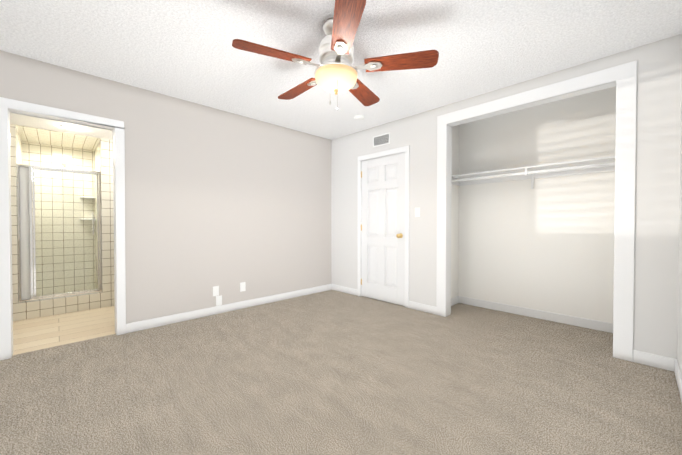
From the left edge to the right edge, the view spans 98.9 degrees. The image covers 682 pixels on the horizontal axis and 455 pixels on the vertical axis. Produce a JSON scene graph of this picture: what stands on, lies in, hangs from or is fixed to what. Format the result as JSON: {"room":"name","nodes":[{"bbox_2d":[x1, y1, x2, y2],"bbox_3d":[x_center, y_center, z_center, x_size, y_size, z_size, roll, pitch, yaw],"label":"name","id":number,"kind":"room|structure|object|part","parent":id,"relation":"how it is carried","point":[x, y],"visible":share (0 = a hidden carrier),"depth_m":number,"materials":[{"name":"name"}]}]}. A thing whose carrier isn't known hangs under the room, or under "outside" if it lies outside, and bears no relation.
{"room":"empty bedroom","nodes":[
{"label":"empty bedroom","id":0,"kind":"room"},
{"bbox_2d":[10,113,111,139],"bbox_3d":[-2.874,-1.174,3.943,2.420,0.060,2.400,-1,1,-44],"label":"ceiling","id":1,"kind":"structure","parent":0,"point":[32,121],"depth_m":3.28,"materials":[{"name":"white paint"}]},
{"bbox_2d":[61,125,80,129],"bbox_3d":[-3.066,-1.132,3.310,0.170,0.008,0.170,-1,1,-44],"label":"recessed light","id":2,"kind":"object","parent":1,"relation":"in","point":[69,127],"visible":1,"depth_m":3.30,"materials":[{"name":"white plastic"}]},
{"bbox_2d":[10,124,114,320],"bbox_3d":[-3.546,-0.059,3.966,1.270,2.170,0.990,-1,1,-44],"label":"wall","id":3,"kind":"structure","parent":0,"point":[33,146],"depth_m":4.00,"materials":[{"name":"tile"}]},
{"bbox_2d":[17,164,101,301],"bbox_3d":[-3.363,0.063,3.524,0.728,1.553,0.072,-1,1,-44],"label":"shower door","id":4,"kind":"structure","parent":3,"relation":"attached to","point":[27,250],"depth_m":3.35,"materials":[{"name":"clear glass"}]},
{"bbox_2d":[80,196,95,198],"bbox_3d":[-3.698,-0.439,4.260,0.170,0.022,0.170,-1,1,-44],"label":"shower shelf","id":5,"kind":"object","parent":3,"relation":"attached to","point":[89,197],"depth_m":4.22,"materials":[{"name":"white"}]},
{"bbox_2d":[13,306,115,354],"bbox_3d":[-2.817,1.056,3.915,2.220,0.060,2.365,-1,1,-44],"label":"floor","id":6,"kind":"structure","parent":0,"point":[35,334],"depth_m":2.97,"materials":[{"name":"wood"}]},
{"bbox_2d":[0,50,330,323],"bbox_3d":[-2.495,-0.175,2.566,6.420,2.440,0.120,-1,1,-44],"label":"wall","id":7,"kind":"structure","parent":0,"point":[227,203],"depth_m":3.35,"materials":[{"name":"grey paint"}]},
{"bbox_2d":[0,97,125,360],"bbox_3d":[-2.450,0.009,2.613,0.823,2.070,0.152,-1,1,-44],"label":"door frame","id":8,"kind":"structure","parent":7,"relation":"attached to","point":[9,106],"depth_m":2.44,"materials":[{"name":"white wood"}]},
{"bbox_2d":[213,286,218,295],"bbox_3d":[-1.488,0.757,3.473,0.070,0.116,0.008,-1,1,-44],"label":"electrical outlet","id":9,"kind":"object","parent":7,"relation":"attached to","point":[215,290],"visible":1,"depth_m":3.47,"materials":[{"name":"white plastic"}]},
{"bbox_2d":[216,295,221,305],"bbox_3d":[-1.460,0.877,3.497,0.070,0.116,0.016,-1,1,-44],"label":"outlet","id":10,"kind":"object","parent":7,"relation":"attached to","point":[218,300],"visible":1,"depth_m":3.49,"materials":[{"name":"white plastic"}]},
{"bbox_2d":[126,284,329,332],"bbox_3d":[-1.130,0.980,3.821,2.744,0.095,0.017,-1,1,-44],"label":"baseboard","id":11,"kind":"structure","parent":7,"relation":"attached to","point":[175,318],"depth_m":3.46,"materials":[{"name":"white wood"}]},
{"bbox_2d":[240,282,245,291],"bbox_3d":[-1.247,0.754,3.709,0.070,0.116,0.008,-1,1,-44],"label":"electrical outlet","id":12,"kind":"object","parent":7,"relation":"attached to","point":[242,286],"visible":1,"depth_m":3.70,"materials":[{"name":"white plastic"}]},
{"bbox_2d":[0,290,681,454],"bbox_3d":[-0.879,1.089,1.516,7.000,0.060,3.775,-1,1,-44],"label":"floor carpet","id":13,"kind":"object","parent":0,"point":[331,372],"visible":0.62,"depth_m":1.90,"materials":[{"name":"beige carpet"}]},
{"bbox_2d":[0,0,681,139],"bbox_3d":[-0.874,-1.421,1.449,7.200,0.080,3.960,-1,1,-44],"label":"ceiling","id":14,"kind":"structure","parent":0,"point":[186,50],"depth_m":2.21,"materials":[{"name":"white paint"}]},
{"bbox_2d":[232,0,438,109],"bbox_3d":[-0.065,-1.083,2.053,1.306,0.612,1.253,-1,1,-44],"label":"fan","id":15,"kind":"object","parent":14,"relation":"hanging from","point":[336,72],"visible":1,"depth_m":1.91,"materials":[{"name":"brown wood"}]},
{"bbox_3d":[-0.033,-1.002,2.017,0.296,0.101,0.296,-1,1,-44],"label":"lamp shade","id":16,"kind":"part","parent":15,"relation":"part of","materials":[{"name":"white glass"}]},
{"bbox_2d":[354,115,364,120],"bbox_3d":[0.234,-1.393,3.706,0.130,0.036,0.130,-1,1,-44],"label":"smoke detector","id":17,"kind":"object","parent":14,"relation":"attached to","point":[359,117],"visible":1,"depth_m":3.67,"materials":[{"name":"white plastic"}]},
{"bbox_2d":[331,34,681,358],"bbox_3d":[1.186,-0.188,3.478,0.120,2.440,3.960,-1,1,-44],"label":"wall","id":18,"kind":"structure","parent":0,"point":[657,177],"depth_m":2.26,"materials":[{"name":"white paint"}]},
{"bbox_2d":[330,284,356,295],"bbox_3d":[0.057,0.970,4.558,0.017,0.095,0.560,-1,1,-44],"label":"baseboard","id":19,"kind":"structure","parent":18,"relation":"attached to","point":[348,290],"depth_m":4.56,"materials":[{"name":"white wood"}]},
{"bbox_2d":[373,132,389,146],"bbox_3d":[0.553,-1.205,4.021,0.009,0.150,0.290,-1,1,-44],"label":"air vent","id":20,"kind":"object","parent":18,"relation":"in","point":[381,139],"visible":1,"depth_m":4.02,"materials":[{"name":"white plastic"}]},
{"bbox_2d":[361,152,404,305],"bbox_3d":[0.546,0.022,4.027,0.109,1.991,0.769,-1,1,-44],"label":"door","id":21,"kind":"structure","parent":18,"relation":"in","point":[383,236],"depth_m":4.01,"materials":[{"name":"white wood"}]},
{"bbox_2d":[357,145,408,307],"bbox_3d":[0.600,-0.011,4.069,0.136,2.070,0.880,-1,1,-44],"label":"door frame","id":22,"kind":"structure","parent":18,"relation":"attached to","point":[405,149],"depth_m":3.79,"materials":[{"name":"white wood"}]},
{"bbox_2d":[415,207,419,216],"bbox_3d":[0.948,-0.190,3.627,0.012,0.116,0.070,-1,1,-44],"label":"light switch","id":23,"kind":"object","parent":18,"relation":"attached to","point":[417,212],"visible":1,"depth_m":3.63,"materials":[{"name":"white plastic"}]},
{"bbox_2d":[409,301,435,314],"bbox_3d":[1.000,0.983,3.590,0.013,0.095,0.381,-1,1,-44],"label":"baseboard","id":24,"kind":"structure","parent":18,"relation":"attached to","point":[412,305],"depth_m":3.58,"materials":[{"name":"white wood"}]},
{"bbox_2d":[436,60,636,361],"bbox_3d":[1.750,-0.127,2.894,0.140,2.335,1.643,-1,1,-44],"label":"trim","id":25,"kind":"structure","parent":18,"relation":"attached to","point":[622,78],"depth_m":2.34,"materials":[{"name":"white wood"}]},
{"bbox_2d":[451,87,615,322],"bbox_3d":[2.038,-0.184,3.164,0.660,2.440,1.920,-1,1,-44],"label":"wall","id":26,"kind":"structure","parent":0,"point":[546,244],"depth_m":3.30,"materials":[{"name":"white paint"}]},
{"bbox_2d":[451,296,457,305],"bbox_3d":[1.384,0.981,3.762,0.537,0.095,0.013,-1,1,-44],"label":"baseboard","id":27,"kind":"structure","parent":26,"relation":"attached to","point":[454,300],"depth_m":3.87,"materials":[{"name":"white wood"}]},
{"bbox_2d":[452,156,614,188],"bbox_3d":[2.189,-0.549,3.307,0.527,0.218,1.762,-1,1,-44],"label":"closet shelf","id":28,"kind":"object","parent":26,"relation":"attached to","point":[588,166],"visible":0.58,"depth_m":3.16,"materials":[{"name":"white wood"}]},
{"bbox_2d":[458,296,612,332],"bbox_3d":[2.214,0.986,3.352,0.017,0.095,1.760,-1,1,-44],"label":"baseboard","id":29,"kind":"structure","parent":26,"relation":"attached to","point":[561,318],"depth_m":3.29,"materials":[{"name":"white wood"}]},
{"bbox_2d":[677,73,681,375],"bbox_3d":[0.189,-0.138,-0.180,6.420,2.440,0.120,-1,1,-44],"label":"wall","id":30,"kind":"structure","parent":0,"point":[679,344],"depth_m":2.03,"materials":[{"name":"white paint"}]},
{"bbox_2d":[670,358,681,401],"bbox_3d":[0.185,1.033,-0.073,6.307,0.095,0.017,-1,1,-44],"label":"baseboard","id":31,"kind":"structure","parent":30,"relation":"attached to","point":[674,366],"depth_m":2.00,"materials":[{"name":"white wood"}]}
]}

